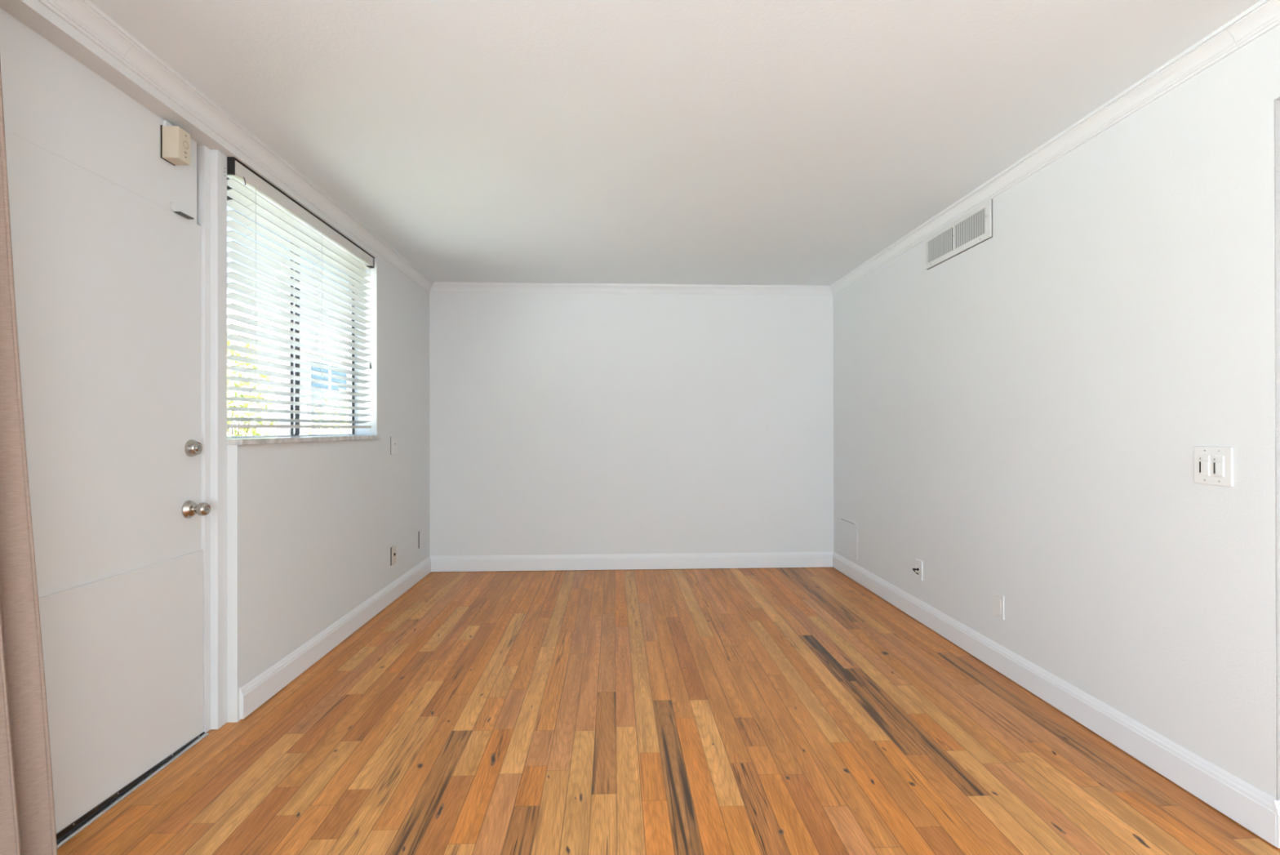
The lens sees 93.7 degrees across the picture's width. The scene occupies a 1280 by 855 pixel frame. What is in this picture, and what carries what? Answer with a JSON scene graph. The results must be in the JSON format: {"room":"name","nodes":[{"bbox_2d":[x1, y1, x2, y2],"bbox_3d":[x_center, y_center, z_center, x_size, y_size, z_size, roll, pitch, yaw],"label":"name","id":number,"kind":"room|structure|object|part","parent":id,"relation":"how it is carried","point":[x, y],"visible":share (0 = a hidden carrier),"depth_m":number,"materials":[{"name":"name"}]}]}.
{"room":"empty living room","nodes":[
{"label":"empty living room","id":0,"kind":"room"},
{"bbox_2d":[0,0,429,722],"bbox_3d":[-1.686,-0.005,1.230,0.179,2.418,7.607,0,0,-3],"label":"wall","id":1,"kind":"structure","parent":0,"point":[313,527],"depth_m":3.18,"materials":[{"name":"white paint"}]},
{"bbox_2d":[0,8,196,223],"bbox_3d":[-1.728,-0.953,1.898,0.039,0.318,0.882,0,0,-3],"label":"panel","id":2,"kind":"object","parent":1,"relation":"attached to","point":[52,101],"depth_m":1.84,"materials":[{"name":"white paint"}]},
{"bbox_2d":[4,129,210,842],"bbox_3d":[-1.688,0.205,1.911,0.114,1.996,0.900,0,0,-3],"label":"door","id":3,"kind":"structure","parent":1,"relation":"in","point":[107,277],"depth_m":1.93,"materials":[{"name":"white paint"}]},
{"bbox_3d":[-1.701,0.838,1.910,0.008,0.716,0.897,0,0,-3],"label":"kick panel","id":4,"kind":"part","parent":3,"relation":"part of","materials":[{"name":"white paint"}]},
{"bbox_3d":[-1.685,0.311,2.288,0.074,0.069,0.069,0,0,-3],"label":"knob","id":5,"kind":"part","parent":3,"relation":"part of","materials":[{"name":"silver metal"}]},
{"bbox_2d":[160,120,190,165],"bbox_3d":[-1.689,-1.036,2.186,0.061,0.140,0.068,0,0,-3],"label":"alarm box","id":6,"kind":"object","parent":1,"relation":"attached to","point":[175,141],"visible":1,"depth_m":2.16,"materials":[{"name":"beige plastic"}]},
{"bbox_3d":[-1.718,-1.025,2.184,0.003,0.118,0.068,0,0,-3],"label":"plate","id":7,"kind":"part","parent":6,"relation":"part of","materials":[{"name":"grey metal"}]},
{"bbox_2d":[170,201,194,219],"bbox_3d":[-1.710,-0.811,2.245,0.024,0.034,0.090,0,0,-3],"label":"latch","id":8,"kind":"object","parent":1,"relation":"in","point":[181,213],"depth_m":2.23,"materials":[{"name":"white paint"}]},
{"bbox_3d":[-1.710,-0.800,2.253,0.024,0.004,0.074,0,0,-3],"label":"catch plate","id":9,"kind":"part","parent":8,"relation":"part of","materials":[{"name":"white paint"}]},
{"bbox_2d":[196,145,226,732],"bbox_3d":[-1.757,0.048,2.390,0.141,2.316,0.130,0,0,-3],"label":"trim","id":10,"kind":"structure","parent":1,"relation":"attached to","point":[211,164],"depth_m":2.40,"materials":[{"name":"white paint"}]},
{"bbox_2d":[36,0,434,291],"bbox_3d":[-1.573,-1.179,1.237,0.052,0.070,7.607,0,0,-3],"label":"trim","id":11,"kind":"structure","parent":1,"relation":"attached to","point":[82,15],"depth_m":2.22,"materials":[{"name":"white paint"}]},
{"bbox_2d":[226,177,380,444],"bbox_3d":[-1.764,-0.517,3.193,0.196,1.182,1.473,0,0,-3],"label":"window","id":12,"kind":"structure","parent":1,"relation":"in","point":[296,437],"depth_m":3.16,"materials":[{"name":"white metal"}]},
{"bbox_2d":[226,156,374,428],"bbox_3d":[-1.745,-0.552,3.183,0.107,1.112,1.451,0,0,-3],"label":"window blind","id":13,"kind":"object","parent":12,"relation":"attached to","point":[253,196],"visible":0.93,"depth_m":2.95,"materials":[{"name":"white plastic"}]},
{"bbox_3d":[-1.709,-0.527,2.628,0.053,1.044,0.002,0,0,-3],"label":"ladder cord","id":14,"kind":"part","parent":13,"relation":"part of","materials":[{"name":"white fabric"}]},
{"bbox_3d":[-1.733,-1.071,3.182,0.055,0.046,1.412,0,0,-3],"label":"head rail","id":15,"kind":"part","parent":13,"relation":"part of","materials":[{"name":"white"}]},
{"bbox_3d":[-1.732,-0.004,3.177,0.054,0.017,1.404,0,0,-3],"label":"rail","id":16,"kind":"part","parent":13,"relation":"part of","materials":[{"name":"white plastic"}]},
{"bbox_3d":[-1.735,-0.526,3.227,0.053,1.044,0.002,0,0,-3],"label":"ladder cord","id":17,"kind":"part","parent":13,"relation":"part of","materials":[{"name":"white fabric"}]},
{"bbox_3d":[-1.760,-0.525,3.792,0.053,1.044,0.002,0,0,-3],"label":"ladder cord","id":18,"kind":"part","parent":13,"relation":"part of","materials":[{"name":"white fabric"}]},
{"bbox_3d":[-1.729,-0.729,3.844,0.005,0.636,0.003,0,0,-41],"label":"lift cord","id":19,"kind":"part","parent":13,"relation":"part of","materials":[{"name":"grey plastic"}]},
{"bbox_3d":[-1.761,0.061,3.192,0.192,0.024,1.473,0,0,-3],"label":"sill","id":20,"kind":"part","parent":12,"relation":"part of","materials":[{"name":"stone"}]},
{"bbox_2d":[240,555,431,719],"bbox_3d":[-1.699,1.140,3.753,0.015,0.128,2.562,0,0,-3],"label":"baseboard","id":21,"kind":"structure","parent":1,"relation":"attached to","point":[263,686],"depth_m":3.11,"materials":[{"name":"white paint"}]},
{"bbox_2d":[390,545,395,565],"bbox_3d":[-1.717,0.891,4.186,0.018,0.127,0.074,0,0,-3],"label":"cable jack","id":22,"kind":"object","parent":1,"relation":"attached to","point":[393,549],"visible":1,"depth_m":4.16,"materials":[{"name":"grey plastic"}]},
{"bbox_3d":[-1.717,0.890,4.187,0.006,0.126,0.072,0,0,-3],"label":"plate","id":23,"kind":"part","parent":22,"relation":"part of","materials":[{"name":"beige plastic"}]},
{"bbox_2d":[390,435,397,454],"bbox_3d":[-1.722,0.123,4.205,0.011,0.131,0.106,0,0,-3],"label":"light switch","id":24,"kind":"object","parent":1,"relation":"attached to","point":[393,439],"visible":1,"depth_m":4.19,"materials":[{"name":"grey plastic"}]},
{"bbox_2d":[418,529,422,548],"bbox_3d":[-1.746,0.888,4.778,0.013,0.135,0.072,0,0,-3],"label":"blank plate","id":25,"kind":"object","parent":1,"relation":"attached to","point":[420,532],"visible":1,"depth_m":4.76,"materials":[{"name":"grey plastic"}]},
{"bbox_3d":[-1.537,-1.081,0.870,0.091,0.024,0.970,0,0,-3],"label":"curtain rod","id":26,"kind":"object","parent":1,"relation":"attached to","visible":0},
{"bbox_2d":[0,59,57,854],"bbox_3d":[-1.510,0.066,1.025,0.071,2.264,1.119,0,0,-3],"label":"curtain","id":27,"kind":"object","parent":26,"relation":"hanging from","point":[27,808],"visible":1,"depth_m":1.47,"materials":[{"name":"fabric"}]},
{"bbox_2d":[429,291,833,571],"bbox_3d":[-0.069,-0.001,5.179,3.760,2.418,0.140,0,0,-3],"label":"wall","id":28,"kind":"structure","parent":0,"point":[560,423],"depth_m":5.11,"materials":[{"name":"white paint"}]},
{"bbox_2d":[430,281,832,295],"bbox_3d":[-0.047,-1.175,5.086,3.438,0.070,0.052,0,0,-3],"label":"trim","id":29,"kind":"structure","parent":28,"relation":"attached to","point":[437,286],"depth_m":5.08,"materials":[{"name":"white paint"}]},
{"bbox_2d":[430,551,833,571],"bbox_3d":[-0.044,1.139,5.101,3.438,0.128,0.015,0,0,-3],"label":"baseboard","id":30,"kind":"structure","parent":28,"relation":"attached to","point":[766,559],"depth_m":5.09,"materials":[{"name":"white paint"}]},
{"bbox_2d":[57,566,1279,854],"bbox_3d":[0.929,1.210,1.359,5.542,0.021,7.737,0,0,-3],"label":"floor","id":31,"kind":"structure","parent":0,"point":[763,710],"depth_m":2.26,"materials":[{"name":"brown wood"}]},
{"bbox_2d":[56,732,208,848],"bbox_3d":[-1.704,1.202,1.907,0.060,0.008,0.903,0,0,-3],"label":"threshold","id":32,"kind":"object","parent":31,"relation":"on","point":[162,766],"visible":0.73,"depth_m":1.97,"materials":[{"name":"silver metal"}]},
{"bbox_2d":[88,0,1261,285],"bbox_3d":[1.129,-1.328,1.357,5.820,0.220,7.907,0,0,-3],"label":"ceiling","id":33,"kind":"structure","parent":0,"point":[708,142],"depth_m":2.27,"materials":[{"name":"white paint"}]},
{"bbox_2d":[833,24,1279,798],"bbox_3d":[1.905,-0.010,1.389,0.130,2.418,7.607,0,0,-3],"label":"wall","id":34,"kind":"structure","parent":0,"point":[1020,415],"depth_m":2.29,"materials":[{"name":"white paint"}]},
{"bbox_2d":[835,515,857,559],"bbox_3d":[1.684,0.892,4.895,0.005,0.290,0.438,0,0,-3],"label":"access panel","id":35,"kind":"object","parent":34,"relation":"attached to","point":[846,540],"visible":1,"depth_m":4.88,"materials":[{"name":"white paint"}]},
{"bbox_2d":[912,558,923,580],"bbox_3d":[1.716,0.882,3.724,0.043,0.121,0.076,0,0,-3],"label":"cable plate","id":36,"kind":"object","parent":34,"relation":"attached to","point":[919,563],"visible":1,"depth_m":3.71,"materials":[{"name":"white plastic"}]},
{"bbox_3d":[1.734,0.882,3.725,0.009,0.121,0.076,0,0,-3],"label":"plate","id":37,"kind":"part","parent":36,"relation":"part of","materials":[{"name":"white plastic"}]},
{"bbox_2d":[925,199,992,270],"bbox_3d":[1.744,-1.048,3.320,0.018,0.191,0.627,0,0,-3],"label":"air vent","id":38,"kind":"object","parent":34,"relation":"in","point":[974,228],"visible":1,"depth_m":3.27,"materials":[{"name":"white metal"}]},
{"bbox_2d":[992,591,1004,619],"bbox_3d":[1.768,0.878,2.961,0.008,0.116,0.082,0,0,-3],"label":"blank plate","id":39,"kind":"object","parent":34,"relation":"attached to","point":[997,599],"visible":1,"depth_m":2.95,"materials":[{"name":"white plastic"}]},
{"bbox_2d":[829,0,1279,295],"bbox_3d":[1.812,-1.184,1.387,0.052,0.070,7.607,0,0,-3],"label":"trim","id":40,"kind":"structure","parent":34,"relation":"attached to","point":[1260,18],"depth_m":2.27,"materials":[{"name":"white paint"}]},
{"bbox_2d":[832,551,1279,846],"bbox_3d":[1.743,1.134,3.447,0.015,0.128,3.476,0,0,-3],"label":"baseboard","id":41,"kind":"structure","parent":34,"relation":"attached to","point":[1251,807],"depth_m":2.31,"materials":[{"name":"white paint"}]},
{"bbox_2d":[1193,445,1233,486],"bbox_3d":[1.812,0.121,1.900,0.012,0.122,0.122,0,0,-3],"label":"dimmer switch","id":42,"kind":"object","parent":34,"relation":"attached to","point":[1213,465],"visible":1,"depth_m":1.89,"materials":[{"name":"white plastic"}]},
{"bbox_2d":[1272,799,1279,848],"bbox_3d":[1.885,1.131,1.715,0.144,0.128,0.015,0,0,-3],"label":"baseboard","id":43,"kind":"structure","parent":34,"relation":"attached to","point":[1276,809],"depth_m":1.71,"materials":[{"name":"white paint"}]},
{"bbox_2d":[1274,97,1279,799],"bbox_3d":[1.947,0.126,0.458,0.130,2.143,2.543,0,0,-3],"label":"trim","id":44,"kind":"structure","parent":34,"relation":"attached to","point":[1277,101],"depth_m":1.72,"materials":[{"name":"grey paint"}]},
{"label":"outside","id":45,"kind":"structure","parent":0,"visible":0},
{"bbox_3d":[-22.718,1.461,9.003,35.400,0.100,70.000,0,0,-3],"label":"ground","id":46,"kind":"structure","parent":45,"visible":0},
{"bbox_2d":[226,297,348,435],"bbox_3d":[-11.287,-1.129,17.520,6.200,5.049,25.000,0,0,-3],"label":"house","id":47,"kind":"structure","parent":46,"relation":"on","point":[303,431],"depth_m":15.53,"materials":[{"name":"grey paint"}]},
{"bbox_2d":[306,388,348,434],"bbox_3d":[-6.155,0.283,12.321,1.294,2.194,1.296,0,0,-3],"label":"shrub","id":48,"kind":"object","parent":46,"relation":"on","point":[328,402],"visible":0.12,"depth_m":12.16,"materials":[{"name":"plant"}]},
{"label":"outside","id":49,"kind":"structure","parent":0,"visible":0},
{"bbox_3d":[-3.597,1.422,9.848,2.879,0.100,70.000,0,0,-3],"label":"path","id":50,"kind":"object","parent":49,"visible":0},
{"bbox_2d":[226,339,276,435],"bbox_3d":[-3.965,0.235,5.831,1.214,2.262,1.173,0,0,-3],"label":"shrub","id":51,"kind":"object","parent":50,"relation":"on","point":[254,431],"visible":0.13,"depth_m":5.83,"materials":[{"name":"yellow plant"}]},
{"bbox_2d":[273,263,300,435],"bbox_3d":[-3.247,-0.061,5.522,0.180,2.849,0.180,0,0,-3],"label":"porch post","id":52,"kind":"object","parent":50,"relation":"on","point":[280,431],"visible":0.02,"depth_m":5.46,"materials":[{"name":"grey"}]}
]}

